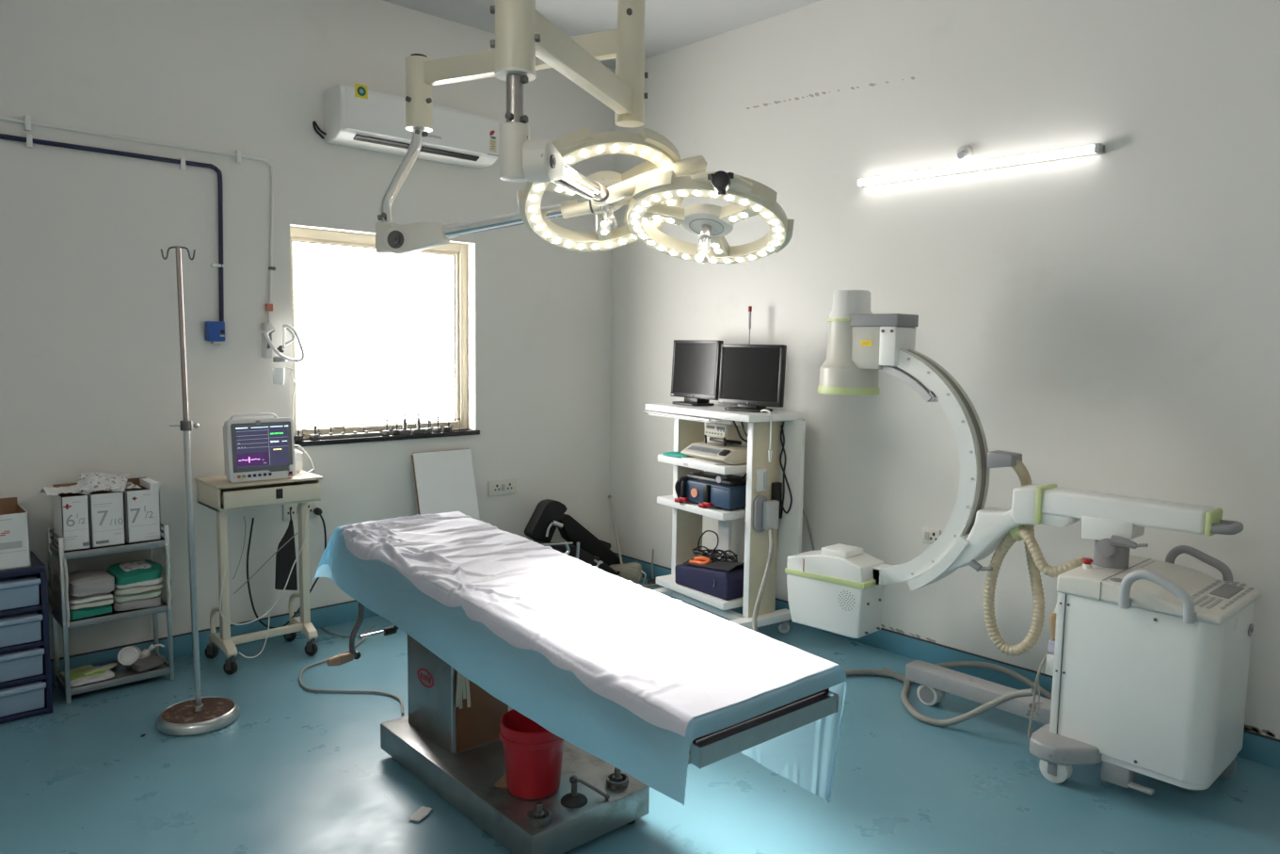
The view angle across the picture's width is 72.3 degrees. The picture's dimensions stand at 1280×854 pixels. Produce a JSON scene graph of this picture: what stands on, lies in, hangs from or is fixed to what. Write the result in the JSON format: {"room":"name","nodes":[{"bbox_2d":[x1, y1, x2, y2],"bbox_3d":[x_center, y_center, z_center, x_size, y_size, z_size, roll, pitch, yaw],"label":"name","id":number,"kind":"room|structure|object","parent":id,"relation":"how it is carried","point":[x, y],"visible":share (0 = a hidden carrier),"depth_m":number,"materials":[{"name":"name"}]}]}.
{"room":"operating room","nodes":[
{"label":"operating room","id":0,"kind":"room"},
{"bbox_2d":[0,0,614,658],"bbox_3d":[-2.258,-0.585,4.404,5.400,3.463,0.220,-4,7,-43],"label":"wall","id":1,"kind":"structure","parent":0,"point":[90,376],"depth_m":4.41,"materials":[{"name":"paint"}]},
{"bbox_2d":[0,133,223,321],"bbox_3d":[-2.819,-0.860,3.682,2.028,0.790,0.027,-4,7,-43],"label":"conduit pipe","id":2,"kind":"object","parent":1,"relation":"attached to","point":[28,140],"visible":1,"depth_m":4.20,"materials":[{"name":"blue plastic"}]},
{"bbox_2d":[0,114,275,322],"bbox_3d":[-2.725,-0.904,3.764,2.282,0.875,0.027,-4,7,-43],"label":"conduit pipe","id":3,"kind":"object","parent":1,"relation":"attached to","point":[26,121],"visible":1,"depth_m":4.29,"materials":[{"name":"white plastic"}]},
{"bbox_2d":[204,320,224,344],"bbox_3d":[-2.112,-0.468,4.355,0.080,0.113,0.068,-4,7,-43],"label":"outlet","id":4,"kind":"object","parent":1,"relation":"attached to","point":[215,330],"visible":1,"depth_m":4.33,"materials":[{"name":"blue plastic"}]},
{"bbox_2d":[50,599,379,684],"bbox_3d":[-2.205,1.089,4.477,5.400,0.117,0.012,-4,7,-43],"label":"baseboard","id":5,"kind":"structure","parent":1,"relation":"attached to","point":[335,614],"depth_m":4.51,"materials":[{"name":"paint"}]},
{"bbox_2d":[261,322,272,330],"bbox_3d":[-1.930,-0.519,4.537,0.044,0.040,0.040,-4,7,-43],"label":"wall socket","id":6,"kind":"object","parent":1,"relation":"attached to","point":[264,326],"depth_m":4.52,"materials":[{"name":"white plastic"}]},
{"bbox_2d":[261,322,304,419],"bbox_3d":[-1.862,-0.284,4.564,0.200,0.511,0.130,-4,7,-43],"label":"cable","id":7,"kind":"object","parent":1,"relation":"attached to","point":[268,327],"visible":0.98,"depth_m":4.53,"materials":[{"name":"white plastic"}]},
{"bbox_2d":[282,503,298,520],"bbox_3d":[-1.886,0.454,4.718,0.076,0.086,0.052,-2,6,-28],"label":"wall socket","id":8,"kind":"object","parent":1,"relation":"attached to","point":[294,506],"depth_m":4.70,"materials":[{"name":"white plastic"}]},
{"bbox_2d":[307,501,322,517],"bbox_3d":[-1.775,0.445,4.778,0.072,0.084,0.052,-2,6,-28],"label":"wall socket","id":9,"kind":"object","parent":1,"relation":"attached to","point":[312,510],"depth_m":4.78,"materials":[{"name":"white plastic"}]},
{"bbox_2d":[289,225,479,447],"bbox_3d":[-1.469,-0.514,5.078,1.153,1.173,0.175,-4,7,-43],"label":"window","id":10,"kind":"structure","parent":1,"relation":"in","point":[458,251],"depth_m":5.30,"materials":[{"name":"metal"}]},
{"bbox_2d":[309,425,320,439],"bbox_3d":[-1.778,0.031,4.792,0.035,0.078,0.057,3,6,25],"label":"clamp","id":11,"kind":"object","parent":10,"relation":"on","point":[315,436],"visible":1,"depth_m":4.78,"materials":[{"name":"metal"}]},
{"bbox_2d":[319,430,380,439],"bbox_3d":[-1.628,0.043,4.930,0.348,0.032,0.035,-4,7,-43],"label":"bar","id":12,"kind":"object","parent":10,"relation":"on","point":[366,433],"visible":1,"depth_m":4.91,"materials":[{"name":"metal"}]},
{"bbox_2d":[399,412,424,434],"bbox_3d":[-1.349,-0.022,5.166,0.165,0.126,0.033,-4,7,-43],"label":"clamp","id":13,"kind":"object","parent":10,"relation":"on","point":[418,429],"visible":1,"depth_m":5.17,"materials":[{"name":"metal"}]},
{"bbox_2d":[312,82,498,169],"bbox_3d":[-1.279,-1.670,4.894,1.032,0.288,0.217,-4,7,-43],"label":"air conditioner","id":14,"kind":"object","parent":1,"relation":"attached to","point":[358,117],"visible":0.91,"depth_m":4.75,"materials":[{"name":"white plastic"}]},
{"bbox_2d":[352,134,479,160],"bbox_3d":[-1.224,-1.545,4.862,0.750,0.024,0.039,-4,7,-43],"label":"air vent","id":15,"kind":"object","parent":14,"relation":"attached to","point":[384,140],"depth_m":4.87,"materials":[{"name":"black plastic"}]},
{"bbox_2d":[487,478,516,495],"bbox_3d":[-0.888,0.386,5.619,0.215,0.097,0.017,-4,7,-43],"label":"wall socket","id":16,"kind":"object","parent":1,"relation":"attached to","point":[504,486],"visible":1,"depth_m":5.61,"materials":[{"name":"white plastic"}]},
{"bbox_2d":[382,0,821,68],"bbox_3d":[-0.054,-2.102,1.889,5.400,0.100,6.200,-4,7,-43],"label":"ceiling","id":17,"kind":"structure","parent":0,"point":[669,24],"depth_m":4.99,"materials":[{"name":"paint"}]},
{"bbox_2d":[375,0,794,263],"bbox_3d":[-0.261,-1.384,3.121,1.384,1.569,1.445,-4,7,-43],"label":"light","id":18,"kind":"object","parent":17,"relation":"hanging from","point":[525,42],"visible":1,"depth_m":3.06,"materials":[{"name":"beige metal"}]},
{"bbox_2d":[699,224,711,238],"bbox_3d":[0.240,-0.711,3.198,0.040,0.050,0.050,3,6,22],"label":"bulb","id":19,"kind":"object","parent":18,"relation":"attached to","point":[705,230],"depth_m":3.18,"materials":[{"name":"glass"}]},
{"bbox_2d":[0,576,1279,853],"bbox_3d":[-0.109,1.444,2.226,5.400,0.100,6.200,-4,7,-43],"label":"floor","id":20,"kind":"structure","parent":0,"point":[298,770],"depth_m":3.18,"materials":[{"name":"plastic"}]},
{"bbox_2d":[0,550,53,722],"bbox_3d":[-2.766,0.896,3.653,0.462,0.640,0.364,-4,7,-43],"label":"drawer unit","id":21,"kind":"object","parent":20,"relation":"on","point":[25,674],"visible":0.97,"depth_m":3.64,"materials":[{"name":"blue plastic"}]},
{"bbox_2d":[0,496,31,570],"bbox_3d":[-2.722,0.449,3.623,0.292,0.258,0.256,-4,7,-43],"label":"carton","id":22,"kind":"object","parent":21,"relation":"on","point":[14,522],"visible":1,"depth_m":3.60,"materials":[{"name":"cardboard"}]},
{"bbox_2d":[47,523,174,703],"bbox_3d":[-2.420,0.820,4.014,0.443,0.735,0.282,-4,7,-43],"label":"shelf rack","id":23,"kind":"object","parent":20,"relation":"on","point":[61,563],"visible":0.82,"depth_m":3.98,"materials":[{"name":"metal"}]},
{"bbox_2d":[51,482,90,551],"bbox_3d":[-2.517,0.395,3.876,0.101,0.266,0.206,-4,7,-43],"label":"carton","id":24,"kind":"object","parent":23,"relation":"on","point":[71,512],"visible":1,"depth_m":3.81,"materials":[{"name":"cardboard"}]},
{"bbox_2d":[38,483,89,495],"bbox_3d":[-2.529,0.273,3.849,0.180,0.040,0.151,6,7,41],"label":"paper sheet","id":25,"kind":"object","parent":24,"relation":"on","point":[54,490],"visible":0.96,"depth_m":3.83,"materials":[{"name":"paper"}]},
{"bbox_2d":[64,500,88,540],"bbox_3d":[-2.448,0.405,3.801,0.090,0.163,0.002,-4,7,-43],"label":"print","id":26,"kind":"object","parent":24,"relation":"attached to","point":[75,512],"depth_m":3.80,"materials":[{"name":"grey paper"}]},
{"bbox_2d":[59,664,93,676],"bbox_3d":[-2.570,1.118,4.011,0.083,0.021,0.132,5,7,35],"label":"packet","id":27,"kind":"object","parent":23,"relation":"on","point":[86,665],"visible":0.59,"depth_m":4.01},
{"bbox_2d":[62,666,105,680],"bbox_3d":[-2.520,1.119,3.971,0.102,0.018,0.153,5,7,39],"label":"packet","id":28,"kind":"object","parent":23,"relation":"on","point":[77,674],"visible":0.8,"depth_m":3.95,"materials":[{"name":"plastic"}]},
{"bbox_2d":[81,662,117,674],"bbox_3d":[-2.467,1.107,4.003,0.037,0.019,0.143,4,6,30],"label":"packet","id":29,"kind":"object","parent":28,"relation":"on","point":[113,664],"visible":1,"depth_m":4.00,"materials":[{"name":"plastic"}]},
{"bbox_2d":[60,604,111,620],"bbox_3d":[-2.489,0.814,3.938,0.174,0.053,0.196,-4,7,-43],"label":"pack","id":30,"kind":"object","parent":23,"relation":"on","point":[85,612],"visible":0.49,"depth_m":3.87},
{"bbox_2d":[60,597,113,609],"bbox_3d":[-2.487,0.780,3.939,0.180,0.035,0.197,-4,7,-43],"label":"pack","id":31,"kind":"object","parent":30,"relation":"on","point":[103,601],"visible":0.3,"depth_m":3.87},
{"bbox_2d":[68,592,112,603],"bbox_3d":[-2.482,0.756,3.938,0.177,0.029,0.196,-4,7,-43],"label":"pack","id":32,"kind":"object","parent":31,"relation":"on","point":[72,600],"visible":0.5,"depth_m":3.87},
{"bbox_2d":[67,569,115,597],"bbox_3d":[-2.478,0.703,3.936,0.181,0.094,0.197,-4,7,-43],"label":"pack","id":33,"kind":"object","parent":32,"relation":"on","point":[82,584],"visible":0.77,"depth_m":3.88},
{"bbox_2d":[70,669,114,686],"bbox_3d":[-2.474,1.128,3.945,0.102,0.020,0.172,6,7,41],"label":"packet","id":34,"kind":"object","parent":23,"relation":"on","point":[108,673],"visible":0.8,"depth_m":3.92,"materials":[{"name":"plastic"}]},
{"bbox_2d":[87,490,126,547],"bbox_3d":[-2.430,0.388,3.960,0.130,0.266,0.211,-4,7,-43],"label":"carton","id":35,"kind":"object","parent":23,"relation":"on","point":[105,507],"visible":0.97,"depth_m":3.88,"materials":[{"name":"cardboard"}]},
{"bbox_2d":[74,471,129,494],"bbox_3d":[-2.416,0.248,3.939,0.190,0.080,0.167,-1,6,-22],"label":"leaflet","id":36,"kind":"object","parent":35,"relation":"on","point":[95,481],"visible":1,"depth_m":3.93,"materials":[{"name":"paper"}]},
{"bbox_2d":[93,502,122,534],"bbox_3d":[-2.359,0.408,3.885,0.110,0.143,0.002,-4,7,-43],"label":"print","id":37,"kind":"object","parent":35,"relation":"attached to","point":[107,517],"depth_m":3.88,"materials":[{"name":"grey paper"}]},
{"bbox_2d":[108,481,142,489],"bbox_3d":[-2.368,0.263,3.969,0.140,0.039,0.141,3,6,25],"label":"leaflet","id":38,"kind":"object","parent":35,"relation":"on","point":[129,485],"visible":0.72,"depth_m":4.00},
{"bbox_2d":[49,535,164,559],"bbox_3d":[-2.419,0.536,3.993,0.422,0.030,0.262,-4,7,-43],"label":"shelf","id":39,"kind":"object","parent":23,"relation":"attached to","point":[60,553],"depth_m":3.89,"materials":[{"name":"metal"}]},
{"bbox_2d":[52,598,167,628],"bbox_3d":[-2.423,0.841,4.022,0.422,0.030,0.262,-4,7,-43],"label":"shelf","id":40,"kind":"object","parent":23,"relation":"attached to","point":[66,623],"depth_m":3.92,"materials":[{"name":"metal"}]},
{"bbox_2d":[55,652,169,695],"bbox_3d":[-2.428,1.137,4.051,0.422,0.031,0.262,-4,7,-43],"label":"shelf","id":41,"kind":"object","parent":23,"relation":"attached to","point":[123,673],"depth_m":3.99,"materials":[{"name":"metal"}]},
{"bbox_2d":[117,645,142,665],"bbox_3d":[-2.384,1.067,4.096,0.088,0.107,0.120,-1,6,-20],"label":"plastic cup","id":42,"kind":"object","parent":23,"relation":"on","point":[128,655],"visible":0.97,"depth_m":4.05,"materials":[{"name":"white plastic"}]},
{"bbox_2d":[110,593,161,610],"bbox_3d":[-2.347,0.802,4.070,0.198,0.057,0.208,-4,7,-43],"label":"pack","id":43,"kind":"object","parent":23,"relation":"on","point":[152,601],"visible":0.57,"depth_m":3.99},
{"bbox_2d":[111,588,161,602],"bbox_3d":[-2.344,0.764,4.069,0.202,0.033,0.209,-4,7,-43],"label":"pack","id":44,"kind":"object","parent":43,"relation":"on","point":[154,592],"visible":0.55,"depth_m":4.00},
{"bbox_2d":[112,581,163,594],"bbox_3d":[-2.341,0.735,4.066,0.196,0.040,0.209,-4,7,-43],"label":"pack","id":45,"kind":"object","parent":44,"relation":"on","point":[136,588],"visible":0.52,"depth_m":3.98},
{"bbox_2d":[114,576,163,588],"bbox_3d":[-2.338,0.708,4.068,0.202,0.039,0.212,-4,7,-43],"label":"pack","id":46,"kind":"object","parent":45,"relation":"on","point":[153,581],"visible":0.41,"depth_m":4.00},
{"bbox_2d":[107,559,162,585],"bbox_3d":[-2.340,0.670,4.060,0.201,0.072,0.213,-4,7,-43],"label":"pack","id":47,"kind":"object","parent":46,"relation":"on","point":[137,570],"visible":0.99,"depth_m":4.01,"materials":[{"name":"fabric"}]},
{"bbox_2d":[123,477,160,543],"bbox_3d":[-2.323,0.381,4.054,0.135,0.266,0.206,-4,7,-43],"label":"carton","id":48,"kind":"object","parent":23,"relation":"on","point":[142,518],"visible":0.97,"depth_m":3.98,"materials":[{"name":"cardboard"}]},
{"bbox_2d":[131,655,164,671],"bbox_3d":[-2.297,1.104,4.094,0.085,0.051,0.125,4,6,31],"label":"pouch","id":49,"kind":"object","parent":23,"relation":"on","point":[150,662],"visible":1,"depth_m":4.07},
{"bbox_2d":[141,643,163,658],"bbox_3d":[-2.332,1.079,4.158,0.132,0.092,0.046,1,5,-4],"label":"spray bottle","id":50,"kind":"object","parent":23,"relation":"on","point":[146,652],"visible":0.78,"depth_m":4.15,"materials":[{"name":"white plastic"}]},
{"bbox_2d":[157,245,239,735],"bbox_3d":[-1.835,0.256,3.581,0.308,1.958,0.308,-4,7,-43],"label":"stand","id":51,"kind":"object","parent":20,"relation":"on","point":[200,714],"visible":1,"depth_m":3.58,"materials":[{"name":"metal"}]},
{"bbox_2d":[194,469,322,673],"bbox_3d":[-1.888,0.703,4.378,0.503,0.915,0.352,-4,7,-43],"label":"monitor stand","id":52,"kind":"object","parent":20,"relation":"on","point":[216,492],"visible":0.98,"depth_m":4.27,"materials":[{"name":"beige paint"}]},
{"bbox_2d":[239,611,270,657],"bbox_3d":[-1.863,1.014,4.243,0.021,0.202,0.164,5,7,36],"label":"cable","id":53,"kind":"object","parent":52,"relation":"hanging from","point":[268,612],"visible":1,"depth_m":4.28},
{"bbox_2d":[194,469,322,489],"bbox_3d":[-1.884,0.254,4.339,0.503,0.015,0.335,-4,7,-43],"label":"tabletop","id":54,"kind":"object","parent":52,"relation":"on","point":[215,482],"depth_m":4.23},
{"bbox_2d":[223,412,295,482],"bbox_3d":[-1.869,0.092,4.270,0.310,0.322,0.204,-4,7,-43],"label":"patient monitor","id":55,"kind":"object","parent":52,"relation":"on","point":[260,448],"visible":1,"depth_m":4.21,"materials":[{"name":"white plastic"}]},
{"bbox_2d":[219,512,306,624],"bbox_3d":[-1.835,0.696,4.288,0.032,0.498,0.438,6,8,44],"label":"cable","id":56,"kind":"object","parent":52,"relation":"hanging from","point":[305,513],"visible":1,"depth_m":4.28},
{"bbox_2d":[233,532,297,593],"bbox_3d":[-1.838,0.668,4.307,0.317,0.260,0.006,-4,7,-43],"label":"cable","id":57,"kind":"object","parent":52,"relation":"hanging from","point":[296,533],"visible":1,"depth_m":4.31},
{"bbox_2d":[274,507,297,590],"bbox_3d":[-1.816,0.633,4.503,0.110,0.446,0.058,-4,7,-43],"label":"pressure cuff","id":58,"kind":"object","parent":52,"relation":"hanging from","point":[285,557],"visible":0.99,"depth_m":4.52,"materials":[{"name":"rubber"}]},
{"bbox_2d":[246,514,326,628],"bbox_3d":[-1.862,0.736,4.598,0.082,0.618,0.524,3,6,23],"label":"power cable","id":59,"kind":"object","parent":52,"relation":"hanging from","point":[252,520],"visible":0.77,"depth_m":4.47,"materials":[{"name":"rubber"}]},
{"bbox_2d":[294,448,303,473],"bbox_3d":[-1.787,0.177,4.499,0.080,0.122,0.131,-4,7,-43],"label":"paper roll","id":60,"kind":"object","parent":52,"relation":"on","point":[298,455],"visible":0.3,"depth_m":4.46,"materials":[{"name":"paper"}]},
{"bbox_2d":[294,444,315,475],"bbox_3d":[-1.719,0.163,4.465,0.088,0.149,0.147,4,6,30],"label":"cable","id":61,"kind":"object","parent":52,"relation":"on","point":[313,470],"visible":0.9,"depth_m":4.50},
{"bbox_2d":[320,624,375,637],"bbox_3d":[-1.725,1.109,4.898,0.510,0.009,0.225,3,6,24],"label":"cable","id":62,"kind":"object","parent":20,"relation":"on","point":[374,625],"visible":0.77,"depth_m":4.77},
{"bbox_2d":[298,638,403,714],"bbox_3d":[-1.402,1.184,4.142,0.386,0.012,1.051,-2,6,-27],"label":"cable","id":63,"kind":"object","parent":20,"relation":"on","point":[399,698],"visible":0.9,"depth_m":3.98,"materials":[{"name":"rubber"}]},
{"bbox_2d":[408,805,431,820],"bbox_3d":[-0.742,1.307,2.965,0.050,0.006,0.085,3,6,19],"label":"paper scrap","id":64,"kind":"object","parent":20,"relation":"on","point":[423,811],"visible":1,"depth_m":2.96,"materials":[{"name":"paper"}]},
{"bbox_2d":[411,448,479,520],"bbox_3d":[-1.127,0.620,5.241,0.395,0.943,0.242,-4,7,-43],"label":"board","id":65,"kind":"object","parent":20,"relation":"on","point":[444,479],"visible":0.53,"depth_m":5.26,"materials":[{"name":"laminate"}]},
{"bbox_2d":[532,540,617,575],"bbox_3d":[-0.440,0.871,5.574,0.722,0.398,0.167,-4,7,-43],"label":"support frame","id":66,"kind":"object","parent":20,"relation":"on","point":[567,548],"visible":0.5,"depth_m":5.54,"materials":[{"name":"black metal"}]},
{"bbox_2d":[524,498,566,542],"bbox_3d":[-0.586,0.609,5.568,0.284,0.280,0.136,-4,7,-43],"label":"padded headrest","id":67,"kind":"object","parent":66,"relation":"on","point":[542,524],"visible":0.91,"depth_m":5.54,"materials":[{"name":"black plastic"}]},
{"bbox_2d":[326,602,838,853],"bbox_3d":[-0.344,0.901,2.955,0.617,0.838,2.106,-4,7,-43],"label":"table","id":68,"kind":"object","parent":20,"relation":"on","point":[449,739],"visible":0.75,"depth_m":2.95,"materials":[{"name":"metal"}]},
{"bbox_2d":[494,774,507,788],"bbox_3d":[-0.451,1.187,2.933,0.051,0.009,0.072,3,6,23],"label":"scrap","id":69,"kind":"object","parent":68,"relation":"on","point":[502,782],"visible":0.56,"depth_m":2.92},
{"bbox_2d":[499,708,563,799],"bbox_3d":[-0.351,1.077,2.897,0.225,0.235,0.225,-4,7,-43],"label":"bucket","id":70,"kind":"object","parent":68,"relation":"on","point":[533,753],"visible":0.75,"depth_m":2.82,"materials":[{"name":"red plastic"}]},
{"bbox_2d":[310,511,846,805],"bbox_3d":[-0.406,0.703,3.040,0.718,0.530,2.334,-4,7,-40],"label":"sheet","id":71,"kind":"object","parent":68,"relation":"on","point":[629,674],"visible":0.98,"depth_m":2.50,"materials":[{"name":"fabric"}]},
{"bbox_2d":[557,513,620,565],"bbox_3d":[-0.364,0.797,5.921,0.535,0.482,0.150,-4,7,-43],"label":"padded leg support","id":72,"kind":"object","parent":20,"relation":"on","point":[571,531],"visible":0.57,"depth_m":5.82,"materials":[{"name":"black plastic"}]},
{"bbox_2d":[608,495,623,563],"bbox_3d":[-0.139,0.757,6.101,0.122,0.524,0.339,0,6,-13],"label":"rod","id":73,"kind":"object","parent":20,"relation":"on","point":[609,496],"visible":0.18,"depth_m":6.11,"materials":[{"name":"metal"}]},
{"bbox_2d":[608,561,646,583],"bbox_3d":[-0.090,0.983,5.906,0.272,0.126,0.128,1,5,6],"label":"pouch","id":74,"kind":"object","parent":20,"relation":"on","point":[632,571],"visible":0.84,"depth_m":5.85,"materials":[{"name":"fabric"}]},
{"bbox_2d":[643,402,805,633],"bbox_3d":[0.445,0.513,5.014,0.497,1.243,0.980,-3,7,-35],"label":"cart","id":75,"kind":"object","parent":20,"relation":"on","point":[689,421],"visible":0.55,"depth_m":4.79,"materials":[{"name":"white laminate"}]},
{"bbox_2d":[662,451,689,457],"bbox_3d":[0.231,0.162,5.147,0.114,0.022,0.193,-4,7,-43],"label":"cloth","id":76,"kind":"object","parent":75,"relation":"on","point":[670,454],"visible":0.77,"depth_m":5.11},
{"bbox_2d":[643,410,721,423],"bbox_3d":[0.246,-0.061,4.942,0.204,0.023,0.630,-4,7,-43],"label":"tray","id":77,"kind":"object","parent":75,"relation":"on","point":[692,415],"depth_m":4.86,"materials":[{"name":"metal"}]},
{"bbox_2d":[670,339,723,405],"bbox_3d":[0.319,-0.323,5.204,0.170,0.382,0.422,-3,7,-36],"label":"monitor","id":78,"kind":"object","parent":75,"relation":"on","point":[696,365],"visible":0.99,"depth_m":5.18,"materials":[{"name":"black plastic"}]},
{"bbox_2d":[656,574,743,609],"bbox_3d":[0.399,0.947,5.123,0.305,0.042,0.635,-3,7,-35],"label":"shelf","id":79,"kind":"object","parent":75,"relation":"attached to","point":[668,581],"depth_m":4.96,"materials":[{"name":"white laminate"}]},
{"bbox_2d":[656,495,745,520],"bbox_3d":[0.401,0.456,5.085,0.305,0.042,0.615,-3,7,-35],"label":"shelf","id":80,"kind":"object","parent":75,"relation":"attached to","point":[719,513],"depth_m":4.90,"materials":[{"name":"white laminate"}]},
{"bbox_2d":[657,453,746,474],"bbox_3d":[0.406,0.205,5.059,0.305,0.042,0.620,-3,7,-35],"label":"shelf","id":81,"kind":"object","parent":75,"relation":"attached to","point":[727,469],"depth_m":4.86,"materials":[{"name":"white laminate"}]},
{"bbox_2d":[681,456,728,464],"bbox_3d":[0.378,0.191,4.939,0.112,0.006,0.329,-3,7,-34],"label":"paper stack","id":82,"kind":"object","parent":75,"relation":"on","point":[688,457],"visible":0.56,"depth_m":4.91,"materials":[{"name":"paper"}]},
{"bbox_2d":[674,557,744,600],"bbox_3d":[0.435,0.839,5.042,0.260,0.187,0.449,-3,7,-39],"label":"bag","id":83,"kind":"object","parent":75,"relation":"on","point":[724,580],"visible":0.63,"depth_m":4.90,"materials":[{"name":"blue fabric"}]},
{"bbox_2d":[688,556,711,564],"bbox_3d":[0.342,0.771,5.036,0.149,0.061,0.048,5,7,40],"label":"cable","id":84,"kind":"object","parent":83,"relation":"on","point":[699,560],"visible":1,"depth_m":5.02,"materials":[{"name":"rubber"}]},
{"bbox_2d":[691,529,719,559],"bbox_3d":[0.386,0.678,5.086,0.127,0.178,0.188,-4,7,-43],"label":"cable","id":85,"kind":"object","parent":83,"relation":"in","point":[696,549],"visible":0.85,"depth_m":5.07,"materials":[{"name":"rubber"}]},
{"bbox_2d":[701,549,727,561],"bbox_3d":[0.429,0.746,5.070,0.126,0.059,0.152,-1,6,-23],"label":"cable","id":86,"kind":"object","parent":83,"relation":"on","point":[702,552],"visible":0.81,"depth_m":5.05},
{"bbox_2d":[712,548,737,561],"bbox_3d":[0.482,0.748,5.034,0.128,0.060,0.168,-4,7,-43],"label":"cable","id":87,"kind":"object","parent":83,"relation":"on","point":[718,554],"visible":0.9,"depth_m":5.00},
{"bbox_2d":[674,471,746,509],"bbox_3d":[0.437,0.351,4.996,0.293,0.183,0.428,-4,7,-43],"label":"instrument case","id":88,"kind":"object","parent":75,"relation":"on","point":[708,488],"visible":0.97,"depth_m":4.88,"materials":[{"name":"blue plastic"}]},
{"bbox_2d":[680,441,747,463],"bbox_3d":[0.453,0.146,4.969,0.265,0.079,0.390,-3,7,-35],"label":"control console","id":89,"kind":"object","parent":75,"relation":"on","point":[715,451],"visible":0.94,"depth_m":4.87,"materials":[{"name":"beige plastic"}]},
{"bbox_2d":[704,422,746,446],"bbox_3d":[0.485,0.038,5.023,0.159,0.124,0.200,-3,7,-35],"label":"meter","id":90,"kind":"object","parent":89,"relation":"on","point":[724,433],"visible":0.97,"depth_m":4.96,"materials":[{"name":"beige plastic"}]},
{"bbox_2d":[748,305,751,344],"bbox_3d":[0.637,-0.412,5.131,0.021,0.584,0.021,-4,7,-43],"label":"rod","id":91,"kind":"object","parent":75,"relation":"on","point":[749,307],"visible":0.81,"depth_m":5.11,"materials":[{"name":"grey plastic"}]},
{"bbox_2d":[718,343,786,412],"bbox_3d":[0.599,-0.270,4.793,0.182,0.362,0.413,-4,7,-43],"label":"monitor","id":92,"kind":"object","parent":75,"relation":"on","point":[752,376],"visible":0.99,"depth_m":4.78,"materials":[{"name":"black plastic"}]},
{"bbox_2d":[752,495,779,631],"bbox_3d":[0.606,0.667,4.390,0.134,0.538,0.805,2,6,11],"label":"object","id":93,"kind":"object","parent":75,"relation":"attached to","point":[765,512],"visible":0.96,"depth_m":4.69,"materials":[{"name":"grey plastic"}]},
{"bbox_2d":[760,409,771,448],"bbox_3d":[0.659,0.009,4.626,0.023,0.207,0.123,-1,6,-20],"label":"cable","id":94,"kind":"object","parent":75,"relation":"on","point":[769,411],"visible":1,"depth_m":4.57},
{"bbox_2d":[771,481,781,518],"bbox_3d":[0.742,0.402,4.775,0.050,0.200,0.030,-3,7,-35],"label":"block","id":95,"kind":"object","parent":75,"relation":"attached to","point":[776,486],"visible":0.64,"depth_m":4.76,"materials":[{"name":"black plastic"}]},
{"bbox_2d":[780,421,786,518],"bbox_3d":[0.777,0.236,4.775,0.010,0.532,0.052,-3,7,-35],"label":"cable","id":96,"kind":"object","parent":75,"relation":"hanging from","point":[782,422],"visible":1,"depth_m":4.77,"materials":[{"name":"rubber"}]},
{"bbox_2d":[779,425,792,512],"bbox_3d":[0.792,0.231,4.749,0.013,0.477,0.111,-2,6,-31],"label":"cable","id":97,"kind":"object","parent":75,"relation":"hanging from","point":[782,431],"visible":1,"depth_m":4.75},
{"bbox_2d":[800,419,814,550],"bbox_3d":[0.890,0.513,4.891,0.164,1.131,0.215,-4,7,-43],"label":"cable","id":98,"kind":"object","parent":75,"relation":"hanging from","point":[804,512],"visible":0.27,"depth_m":4.92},
{"bbox_2d":[844,668,1033,726],"bbox_3d":[1.064,1.117,4.024,1.343,0.251,0.584,3,6,22],"label":"hose","id":99,"kind":"object","parent":20,"relation":"on","point":[1012,695],"visible":0.66,"depth_m":3.72,"materials":[{"name":"rubber"}]},
{"bbox_2d":[881,660,1051,699],"bbox_3d":[1.590,1.186,4.032,0.264,0.127,0.959,-4,7,-43],"label":"hose","id":100,"kind":"object","parent":20,"relation":"on","point":[956,664],"visible":0.52,"depth_m":4.12,"materials":[{"name":"rubber"}]},
{"bbox_2d":[784,289,1261,794],"bbox_3d":[1.440,0.339,3.702,0.673,1.863,1.884,-4,7,-43],"label":"c-arm","id":101,"kind":"object","parent":20,"relation":"on","point":[1147,660],"visible":1,"depth_m":3.29,"materials":[{"name":"grey plastic"}]},
{"bbox_2d":[608,0,1279,738],"bbox_3d":[1.883,-0.484,4.014,0.151,3.463,6.420,-4,7,-43],"label":"wall","id":102,"kind":"structure","parent":0,"point":[1110,321],"depth_m":4.10,"materials":[{"name":"paint"}]},
{"bbox_2d":[920,527,940,543],"bbox_3d":[1.467,0.551,4.425,0.016,0.075,0.100,-4,7,-43],"label":"wall socket","id":103,"kind":"object","parent":102,"relation":"attached to","point":[928,535],"visible":0.89,"depth_m":4.42,"materials":[{"name":"grey plastic"}]},
{"bbox_2d":[612,551,1279,768],"bbox_3d":[1.877,1.196,4.033,0.012,0.113,6.188,-4,7,-43],"label":"baseboard","id":104,"kind":"structure","parent":102,"relation":"attached to","point":[1257,747],"depth_m":4.34,"materials":[{"name":"plastic"}]},
{"bbox_2d":[956,144,973,163],"bbox_3d":[1.540,-1.297,4.176,0.050,0.086,0.072,-4,7,-43],"label":"junction box","id":105,"kind":"object","parent":102,"relation":"attached to","point":[964,153],"visible":1,"depth_m":4.16,"materials":[{"name":"white plastic"}]},
{"bbox_2d":[856,143,1104,187],"bbox_3d":[1.556,-1.230,4.158,0.058,0.037,1.198,-4,7,-43],"label":"tube light","id":106,"kind":"object","parent":102,"relation":"attached to","point":[1097,148],"visible":1,"depth_m":4.07,"materials":[{"name":"white plastic"}]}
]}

